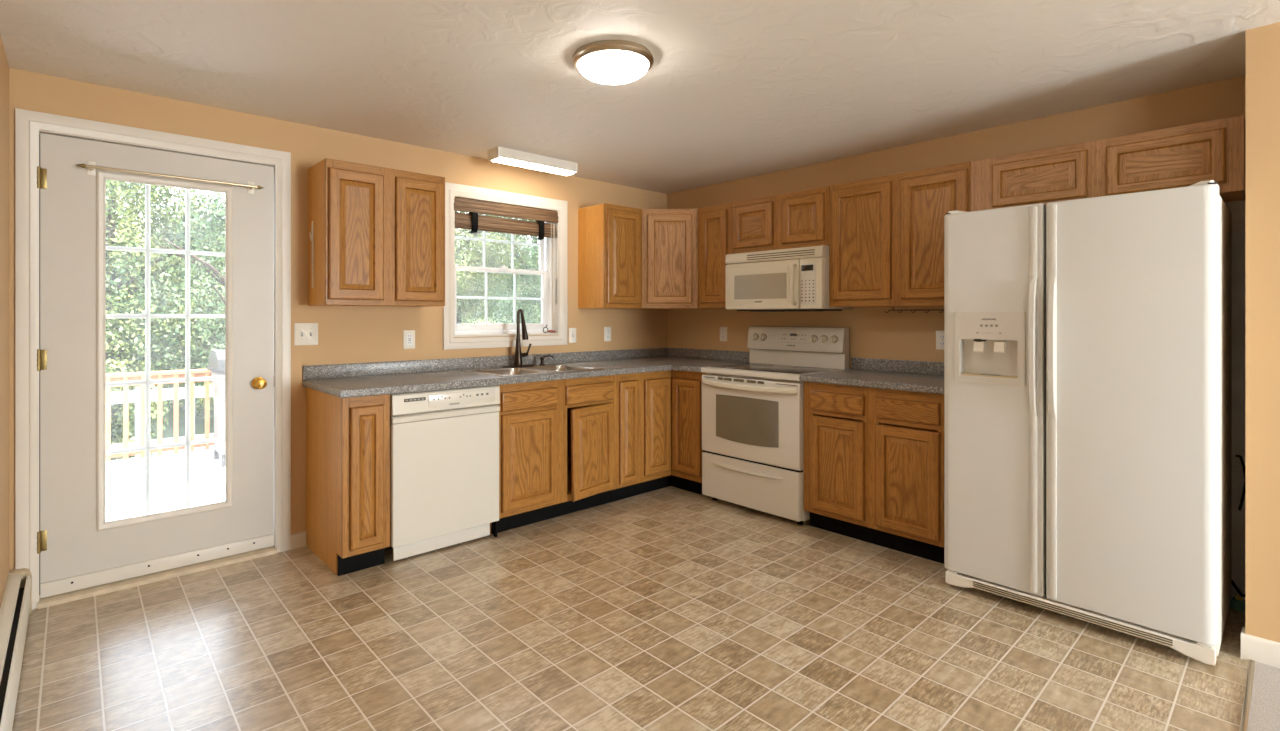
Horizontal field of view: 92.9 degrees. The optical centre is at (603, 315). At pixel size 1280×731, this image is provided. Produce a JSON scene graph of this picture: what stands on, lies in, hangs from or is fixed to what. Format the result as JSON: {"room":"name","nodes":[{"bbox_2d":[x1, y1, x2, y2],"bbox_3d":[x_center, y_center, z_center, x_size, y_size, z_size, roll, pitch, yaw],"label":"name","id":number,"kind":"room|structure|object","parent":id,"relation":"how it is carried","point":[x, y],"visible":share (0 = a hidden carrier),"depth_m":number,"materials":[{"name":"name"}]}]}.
{"room":"kitchen","nodes":[
{"label":"kitchen","id":0,"kind":"room"},
{"bbox_2d":[0,34,8,606],"bbox_3d":[-0.129,0.109,-0.283,0.150,2.362,7.600,0,0,-41],"label":"wall","id":1,"kind":"structure","parent":0,"point":[4,67],"depth_m":2.44,"materials":[{"name":"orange paint"}]},
{"bbox_2d":[0,568,31,730],"bbox_3d":[-1.501,1.194,1.456,0.072,0.192,3.154,0,0,-41],"label":"baseboard heater","id":2,"kind":"object","parent":1,"relation":"attached to","point":[16,605],"visible":1,"depth_m":2.17,"materials":[{"name":"metal"}]},
{"bbox_2d":[9,68,666,569],"bbox_3d":[-1.057,0.109,4.052,4.457,2.362,0.150,0,0,-41],"label":"wall","id":3,"kind":"structure","parent":0,"point":[346,334],"depth_m":3.48,"materials":[{"name":"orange paint"}]},
{"bbox_2d":[15,108,290,608],"bbox_3d":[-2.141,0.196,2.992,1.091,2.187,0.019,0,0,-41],"label":"trim","id":4,"kind":"structure","parent":3,"relation":"attached to","point":[28,123],"depth_m":2.68,"materials":[{"name":"white paint"}]},
{"bbox_2d":[36,133,273,597],"bbox_3d":[-2.147,0.223,2.991,0.950,2.066,0.114,0,0,-41],"label":"door","id":5,"kind":"structure","parent":3,"relation":"in","point":[78,549],"depth_m":2.90,"materials":[{"name":"paint"}]},
{"bbox_2d":[78,161,262,193],"bbox_3d":[-2.110,-0.680,3.004,0.758,0.064,0.054,0,0,-41],"label":"curtain rod","id":6,"kind":"object","parent":5,"relation":"attached to","point":[91,166],"visible":1,"depth_m":2.94,"materials":[{"name":"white metal"}]},
{"bbox_2d":[37,545,276,608],"bbox_3d":[-2.184,1.275,3.042,0.951,0.030,0.168,0,0,-41],"label":"threshold","id":7,"kind":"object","parent":3,"relation":"attached to","point":[66,597],"depth_m":2.94,"materials":[{"name":"paint"}]},
{"bbox_2d":[291,531,305,548],"bbox_3d":[-1.702,1.250,3.380,0.080,0.080,0.014,0,0,-41],"label":"baseboard","id":8,"kind":"structure","parent":3,"relation":"attached to","point":[298,539],"depth_m":3.37,"materials":[{"name":"white paint"}]},
{"bbox_2d":[294,323,317,344],"bbox_3d":[-1.669,0.105,3.407,0.124,0.124,0.016,0,0,-41],"label":"light switch","id":9,"kind":"object","parent":3,"relation":"attached to","point":[304,333],"visible":1,"depth_m":3.41,"materials":[{"name":"white plastic"}]},
{"bbox_2d":[308,158,444,306],"bbox_3d":[-1.303,-0.441,3.513,0.684,0.769,0.336,0,0,-41],"label":"upper cabinet","id":10,"kind":"object","parent":3,"relation":"attached to","point":[379,237],"depth_m":3.35,"materials":[{"name":"brown wood"}]},
{"bbox_2d":[403,330,414,348],"bbox_3d":[-1.219,0.151,3.804,0.075,0.116,0.009,0,0,-41],"label":"wall outlet","id":11,"kind":"object","parent":3,"relation":"attached to","point":[408,335],"visible":1,"depth_m":3.80,"materials":[{"name":"white plastic"}]},
{"bbox_2d":[407,334,411,344],"bbox_3d":[-1.217,0.151,3.803,0.034,0.068,0.003,0,0,-41],"label":"receptacle","id":12,"kind":"object","parent":11,"relation":"attached to","point":[409,336],"depth_m":3.80,"materials":[{"name":"white plastic"}]},
{"bbox_2d":[443,182,566,349],"bbox_3d":[-0.663,-0.323,4.284,1.013,1.090,0.019,0,0,-41],"label":"trim","id":13,"kind":"structure","parent":3,"relation":"attached to","point":[451,189],"depth_m":4.17,"materials":[{"name":"white paint"}]},
{"bbox_2d":[454,195,558,336],"bbox_3d":[-0.716,-0.328,4.341,0.870,0.944,0.153,0,0,-41],"label":"window","id":14,"kind":"structure","parent":3,"relation":"in","point":[548,318],"depth_m":4.44,"materials":[{"name":"white paint"}]},
{"bbox_2d":[454,197,557,312],"bbox_3d":[-0.672,-0.404,4.289,0.858,0.767,0.067,0,0,-41],"label":"blind","id":15,"kind":"object","parent":14,"relation":"attached to","point":[471,220],"visible":0.97,"depth_m":4.27,"materials":[{"name":"brown wood"}]},
{"bbox_2d":[543,325,555,332],"bbox_3d":[-0.410,0.099,4.537,0.108,0.065,0.020,0,0,-29],"label":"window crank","id":16,"kind":"object","parent":14,"relation":"attached to","point":[550,331],"visible":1,"depth_m":4.53,"materials":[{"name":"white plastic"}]},
{"bbox_2d":[303,347,749,379],"bbox_3d":[-0.262,0.321,4.033,2.982,0.078,0.923,0,0,-41],"label":"backsplash","id":17,"kind":"structure","parent":3,"relation":"attached to","point":[430,365],"depth_m":4.17,"materials":[{"name":"grey laminate"}]},
{"bbox_2d":[569,328,575,342],"bbox_3d":[-0.237,0.153,4.658,0.070,0.114,0.016,0,0,-41],"label":"light switch","id":18,"kind":"object","parent":3,"relation":"attached to","point":[572,331],"visible":1,"depth_m":4.66,"materials":[{"name":"white plastic"}]},
{"bbox_2d":[604,327,610,340],"bbox_3d":[0.032,0.150,4.897,0.074,0.116,0.008,0,0,-41],"label":"wall outlet","id":19,"kind":"object","parent":3,"relation":"attached to","point":[607,330],"visible":1,"depth_m":4.89,"materials":[{"name":"white plastic"}]},
{"bbox_2d":[578,203,641,308],"bbox_3d":[0.054,-0.441,4.699,0.381,0.769,0.336,0,0,-41],"label":"upper cabinet","id":20,"kind":"object","parent":3,"relation":"attached to","point":[609,235],"visible":1,"depth_m":4.57,"materials":[{"name":"brown wood"}]},
{"bbox_2d":[621,209,722,308],"bbox_3d":[0.526,-0.441,4.925,0.622,0.769,0.616,0,0,-41],"label":"upper cabinet","id":21,"kind":"object","parent":3,"relation":"attached to","point":[669,236],"visible":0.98,"depth_m":4.69,"materials":[{"name":"brown wood"}]},
{"bbox_2d":[12,486,1248,730],"bbox_3d":[0.161,1.340,2.658,4.457,0.100,3.553,0,0,-41],"label":"floor","id":22,"kind":"structure","parent":0,"point":[670,608],"depth_m":2.37,"materials":[{"name":"tile"}]},
{"bbox_2d":[306,387,389,575],"bbox_3d":[-1.378,0.845,3.253,0.235,0.890,0.629,0,0,-41],"label":"base cabinet","id":23,"kind":"object","parent":22,"relation":"on","point":[348,439],"visible":0.86,"depth_m":3.05,"materials":[{"name":"brown wood"}]},
{"bbox_2d":[390,385,499,560],"bbox_3d":[-1.035,0.847,3.529,0.635,0.886,0.606,0,0,-41],"label":"dishwasher","id":24,"kind":"object","parent":22,"relation":"on","point":[444,444],"visible":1,"depth_m":3.28,"materials":[{"name":"white plastic"}]},
{"bbox_2d":[490,375,616,533],"bbox_3d":[-0.442,0.845,4.046,0.938,0.890,0.667,0,0,-41],"label":"base cabinet","id":25,"kind":"object","parent":22,"relation":"on","point":[558,438],"visible":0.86,"depth_m":3.79,"materials":[{"name":"brown wood"}]},
{"bbox_2d":[611,373,641,501],"bbox_3d":[-0.013,0.845,4.446,0.235,0.890,0.629,0,0,-41],"label":"base cabinet","id":26,"kind":"object","parent":22,"relation":"on","point":[629,386],"visible":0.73,"depth_m":4.20,"materials":[{"name":"brown wood"}]},
{"bbox_2d":[635,370,708,496],"bbox_3d":[0.516,0.845,4.714,0.914,0.890,0.921,0,0,-41],"label":"base cabinet","id":27,"kind":"object","parent":22,"relation":"on","point":[671,399],"visible":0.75,"depth_m":4.38,"materials":[{"name":"brown wood"}]},
{"bbox_2d":[302,347,749,397],"bbox_3d":[-0.262,0.340,4.033,2.982,0.117,0.923,0,0,-41],"label":"countertop","id":28,"kind":"structure","parent":27,"relation":"on","point":[349,380],"depth_m":3.84,"materials":[{"name":"grey laminate"}]},
{"bbox_2d":[502,309,533,367],"bbox_3d":[-0.580,0.154,4.199,0.250,0.402,0.106,0,0,-41],"label":"kitchen faucet","id":29,"kind":"object","parent":28,"relation":"on","point":[518,362],"visible":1,"depth_m":4.20,"materials":[{"name":"brown metal"}]},
{"bbox_2d":[459,364,603,376],"bbox_3d":[-0.471,0.444,4.021,0.811,0.176,0.554,0,0,-41],"label":"sink","id":30,"kind":"object","parent":28,"relation":"in","point":[547,368],"visible":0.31,"depth_m":4.07,"materials":[{"name":"silver metal"}]},
{"bbox_2d":[540,355,553,364],"bbox_3d":[-0.414,0.319,4.361,0.110,0.072,0.041,0,0,-41],"label":"soap dispenser","id":31,"kind":"object","parent":30,"relation":"on","point":[542,357],"visible":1,"depth_m":4.33,"materials":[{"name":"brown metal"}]},
{"bbox_2d":[701,326,848,524],"bbox_3d":[1.147,0.685,4.140,0.665,1.210,0.761,0,0,-41],"label":"range","id":32,"kind":"object","parent":22,"relation":"on","point":[753,412],"visible":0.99,"depth_m":3.98,"materials":[{"name":"white metal"}]},
{"bbox_2d":[701,363,847,381],"bbox_3d":[1.160,0.379,4.152,0.626,0.041,0.761,0,0,-41],"label":"cooktop","id":33,"kind":"object","parent":32,"relation":"in","point":[755,372],"depth_m":4.04,"materials":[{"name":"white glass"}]},
{"bbox_2d":[804,382,943,563],"bbox_3d":[1.694,0.845,3.583,0.629,0.890,0.788,0,0,-41],"label":"base cabinet","id":34,"kind":"object","parent":22,"relation":"on","point":[874,457],"visible":0.79,"depth_m":3.37,"materials":[{"name":"brown wood"}]},
{"bbox_2d":[801,357,943,393],"bbox_3d":[1.692,0.340,3.571,0.647,0.117,0.800,0,0,-41],"label":"countertop","id":35,"kind":"structure","parent":34,"relation":"on","point":[903,375],"depth_m":3.64,"materials":[{"name":"grey laminate"}]},
{"bbox_2d":[944,180,1231,665],"bbox_3d":[2.182,0.396,2.772,0.804,1.788,0.920,0,0,-41],"label":"refrigerator","id":36,"kind":"object","parent":22,"relation":"on","point":[1088,341],"visible":1,"depth_m":2.46,"materials":[{"name":"white metal"}]},
{"bbox_2d":[1230,595,1245,611],"bbox_3d":[2.785,1.259,2.662,0.062,0.054,0.064,0,0,-41],"label":"cap","id":37,"kind":"object","parent":22,"relation":"on","point":[1238,603],"visible":0.76,"depth_m":2.65,"materials":[{"name":"plastic"}]},
{"bbox_2d":[1240,659,1255,730],"bbox_3d":[1.097,1.311,1.108,3.527,0.058,0.016,0,0,-41],"label":"trim","id":38,"kind":"structure","parent":22,"relation":"on","point":[1249,684],"depth_m":2.04,"materials":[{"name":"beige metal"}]},
{"bbox_2d":[0,0,1279,193],"bbox_3d":[1.493,-1.132,1.134,4.457,0.120,7.900,0,0,-41],"label":"ceiling","id":39,"kind":"structure","parent":0,"point":[732,90],"depth_m":2.58,"materials":[{"name":"white paint"}]},
{"bbox_2d":[488,146,577,175],"bbox_3d":[-0.470,-1.035,4.107,0.644,0.074,0.132,0,0,-41],"label":"fluorescent light","id":40,"kind":"object","parent":39,"relation":"attached to","point":[498,154],"visible":1,"depth_m":4.04,"materials":[{"name":"white paint"}]},
{"bbox_2d":[573,40,653,84],"bbox_3d":[0.038,-1.026,2.519,0.336,0.092,0.336,0,0,-41],"label":"dome ceiling light","id":41,"kind":"object","parent":39,"relation":"attached to","point":[611,62],"visible":1,"depth_m":2.43,"materials":[{"name":"white glass"}]},
{"bbox_2d":[667,76,1245,599],"bbox_3d":[1.778,0.109,4.080,0.150,2.362,3.540,0,0,-41],"label":"wall","id":42,"kind":"structure","parent":0,"point":[874,333],"depth_m":3.70,"materials":[{"name":"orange paint"}]},
{"bbox_2d":[698,203,731,307],"bbox_3d":[0.942,-0.441,4.666,0.336,0.769,0.316,0,0,-41],"label":"upper cabinet","id":43,"kind":"object","parent":42,"relation":"attached to","point":[714,222],"visible":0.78,"depth_m":4.55,"materials":[{"name":"brown wood"}]},
{"bbox_2d":[720,327,726,340],"bbox_3d":[0.962,0.150,4.892,0.008,0.116,0.074,0,0,-41],"label":"wall outlet","id":44,"kind":"object","parent":42,"relation":"attached to","point":[723,330],"visible":1,"depth_m":4.89,"materials":[{"name":"white plastic"}]},
{"bbox_2d":[732,186,828,253],"bbox_3d":[1.297,-0.637,4.259,0.336,0.377,0.763,0,0,-41],"label":"upper cabinet","id":45,"kind":"object","parent":42,"relation":"attached to","point":[799,219],"visible":0.84,"depth_m":4.12,"materials":[{"name":"brown wood"}]},
{"bbox_2d":[725,245,852,311],"bbox_3d":[1.256,-0.236,4.222,0.446,0.418,0.758,0,0,-41],"label":"microwave","id":46,"kind":"object","parent":45,"relation":"attached to","point":[792,279],"visible":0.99,"depth_m":4.06,"materials":[{"name":"white plastic"}]},
{"bbox_2d":[851,357,943,374],"bbox_3d":[1.929,0.321,3.778,0.019,0.078,0.800,0,0,-41],"label":"backsplash","id":47,"kind":"structure","parent":42,"relation":"attached to","point":[904,366],"depth_m":3.84,"materials":[{"name":"grey laminate"}]},
{"bbox_2d":[829,161,970,306],"bbox_3d":[1.815,-0.442,3.666,0.336,0.772,0.810,0,0,-41],"label":"upper cabinet","id":48,"kind":"object","parent":42,"relation":"attached to","point":[886,233],"visible":0.86,"depth_m":3.57,"materials":[{"name":"brown wood"}]},
{"bbox_2d":[885,306,943,312],"bbox_3d":[1.921,-0.035,3.575,0.106,0.040,0.483,0,0,-41],"label":"hook rack","id":49,"kind":"object","parent":48,"relation":"attached to","point":[925,310],"visible":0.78,"depth_m":3.62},
{"bbox_2d":[936,330,943,349],"bbox_3d":[2.040,0.149,3.659,0.008,0.116,0.074,0,0,-41],"label":"wall outlet","id":50,"kind":"object","parent":42,"relation":"attached to","point":[939,334],"visible":0.72,"depth_m":3.67,"materials":[{"name":"white plastic"}]},
{"bbox_2d":[971,115,1245,210],"bbox_3d":[2.416,-0.671,2.979,0.336,0.310,1.012,0,0,-41],"label":"upper cabinet","id":51,"kind":"object","parent":42,"relation":"attached to","point":[1190,154],"visible":0.82,"depth_m":2.79,"materials":[{"name":"brown wood"}]},
{"bbox_2d":[1235,455,1245,510],"bbox_3d":[2.839,0.748,2.703,0.019,0.247,0.053,0,0,6],"label":"power cord","id":52,"kind":"object","parent":42,"relation":"attached to","point":[1239,456],"visible":0.94,"depth_m":2.69,"materials":[{"name":"black plastic"}]},
{"bbox_2d":[1246,22,1279,642],"bbox_3d":[4.042,0.109,1.011,0.780,2.362,4.060,0,0,-41],"label":"wall partition","id":53,"kind":"structure","parent":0,"point":[1263,42],"depth_m":2.25,"materials":[{"name":"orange paint"}]},
{"bbox_2d":[1232,580,1245,596],"bbox_3d":[2.771,1.197,2.652,0.019,0.027,0.184,0,0,29],"label":"water line","id":54,"kind":"object","parent":53,"relation":"attached to","point":[1233,583],"visible":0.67,"depth_m":2.64,"materials":[{"name":"black plastic"}]},
{"bbox_2d":[1241,627,1279,667],"bbox_3d":[3.765,1.243,0.784,0.095,0.094,4.062,0,0,-41],"label":"baseboard","id":55,"kind":"structure","parent":53,"relation":"attached to","point":[1261,650],"depth_m":2.25,"materials":[{"name":"white paint"}]},
{"bbox_2d":[1247,662,1279,730],"bbox_3d":[2.459,1.337,-0.488,3.778,0.106,4.185,0,0,-41],"label":"floor","id":56,"kind":"structure","parent":0,"point":[1264,714],"depth_m":2.02,"materials":[{"name":"beige carpet"}]},
{"label":"outside","id":57,"kind":"structure","parent":0,"visible":0},
{"bbox_2d":[106,448,224,520],"bbox_3d":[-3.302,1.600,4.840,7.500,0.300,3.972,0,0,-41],"label":"floor","id":58,"kind":"structure","parent":57,"point":[125,479],"depth_m":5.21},
{"bbox_2d":[106,369,213,462],"bbox_3d":[-4.429,1.004,6.053,5.200,0.892,0.141,0,0,-41],"label":"deck railing","id":59,"kind":"object","parent":58,"relation":"on","point":[171,374],"visible":0.17,"depth_m":6.00,"materials":[{"name":"white wood"}]},
{"bbox_2d":[207,349,224,467],"bbox_3d":[-3.447,0.895,6.259,1.010,1.110,0.580,0,0,-41],"label":"gas grill","id":60,"kind":"object","parent":58,"relation":"on","point":[216,365],"visible":0.12,"depth_m":5.85,"materials":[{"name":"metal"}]},
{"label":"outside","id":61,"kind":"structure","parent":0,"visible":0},
{"bbox_2d":[112,226,538,454],"bbox_3d":[-11.288,-1.710,24.993,52.000,8.000,44.850,0,0,-41],"label":"ground","id":62,"kind":"structure","parent":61,"point":[199,423],"depth_m":11.32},
{"bbox_2d":[106,358,172,460],"bbox_3d":[-6.967,1.512,8.481,1.628,1.988,1.325,0,0,-22],"label":"leafy shrub","id":63,"kind":"object","parent":62,"relation":"on","point":[116,433],"visible":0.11,"depth_m":8.53,"materials":[{"name":"green plant"}]},
{"bbox_2d":[106,181,213,313],"bbox_3d":[-12.409,-2.764,14.646,4.811,6.517,5.384,0,0,-24],"label":"leafy tree","id":64,"kind":"object","parent":62,"relation":"on","point":[138,224],"visible":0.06,"depth_m":15.05,"materials":[{"name":"green plant"}]},
{"bbox_2d":[111,384,213,457],"bbox_3d":[-6.008,1.610,7.859,5.600,1.360,0.080,0,0,-41],"label":"fence","id":65,"kind":"object","parent":62,"relation":"on","point":[199,391],"visible":0.08,"depth_m":7.92,"materials":[{"name":"paint"}]},
{"bbox_2d":[106,179,224,422],"bbox_3d":[-8.508,-0.646,10.562,3.959,5.681,4.238,0,0,8],"label":"leafy tree","id":66,"kind":"object","parent":62,"relation":"on","point":[112,186],"visible":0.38,"depth_m":10.52,"materials":[{"name":"green plant"}]},
{"bbox_2d":[106,192,224,416],"bbox_3d":[-6.556,-0.377,11.012,3.683,5.543,3.817,0,0,8],"label":"leafy tree","id":67,"kind":"object","parent":62,"relation":"on","point":[207,269],"visible":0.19,"depth_m":10.42,"materials":[{"name":"green plant"}]},
{"bbox_2d":[167,192,224,274],"bbox_3d":[-9.530,-2.750,17.765,4.301,6.489,4.603,0,0,-5],"label":"leafy tree","id":68,"kind":"object","parent":62,"relation":"on","point":[216,192],"visible":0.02,"depth_m":16.47,"materials":[{"name":"green plant"}]},
{"bbox_2d":[199,381,213,433],"bbox_3d":[-5.606,1.423,9.616,1.370,1.920,1.492,0,0,-25],"label":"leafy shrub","id":69,"kind":"object","parent":62,"relation":"on","point":[211,398],"visible":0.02,"depth_m":8.92,"materials":[{"name":"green plant"}]},
{"bbox_2d":[455,229,473,303],"bbox_3d":[-5.719,-1.601,16.747,3.871,5.390,3.270,0,0,-41],"label":"leafy tree","id":70,"kind":"object","parent":62,"relation":"on","point":[464,256],"visible":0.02,"depth_m":17.18,"materials":[{"name":"green plant"}]},
{"bbox_2d":[455,211,531,323],"bbox_3d":[-4.401,-1.838,18.860,4.329,5.464,3.309,0,0,-12],"label":"leafy tree","id":71,"kind":"object","parent":62,"relation":"on","point":[463,304],"visible":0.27,"depth_m":18.84,"materials":[{"name":"green plant"}]},
{"bbox_2d":[457,212,538,316],"bbox_3d":[-4.656,-2.618,25.064,4.847,6.226,4.484,0,0,-41],"label":"leafy tree","id":72,"kind":"object","parent":62,"relation":"on","point":[469,230],"visible":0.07,"depth_m":24.82,"materials":[{"name":"green plant"}]},
{"bbox_2d":[468,217,540,323],"bbox_3d":[-2.357,-1.663,19.372,3.326,5.515,3.605,0,0,25],"label":"leafy tree","id":73,"kind":"object","parent":62,"relation":"on","point":[532,312],"visible":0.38,"depth_m":18.73,"materials":[{"name":"green plant"}]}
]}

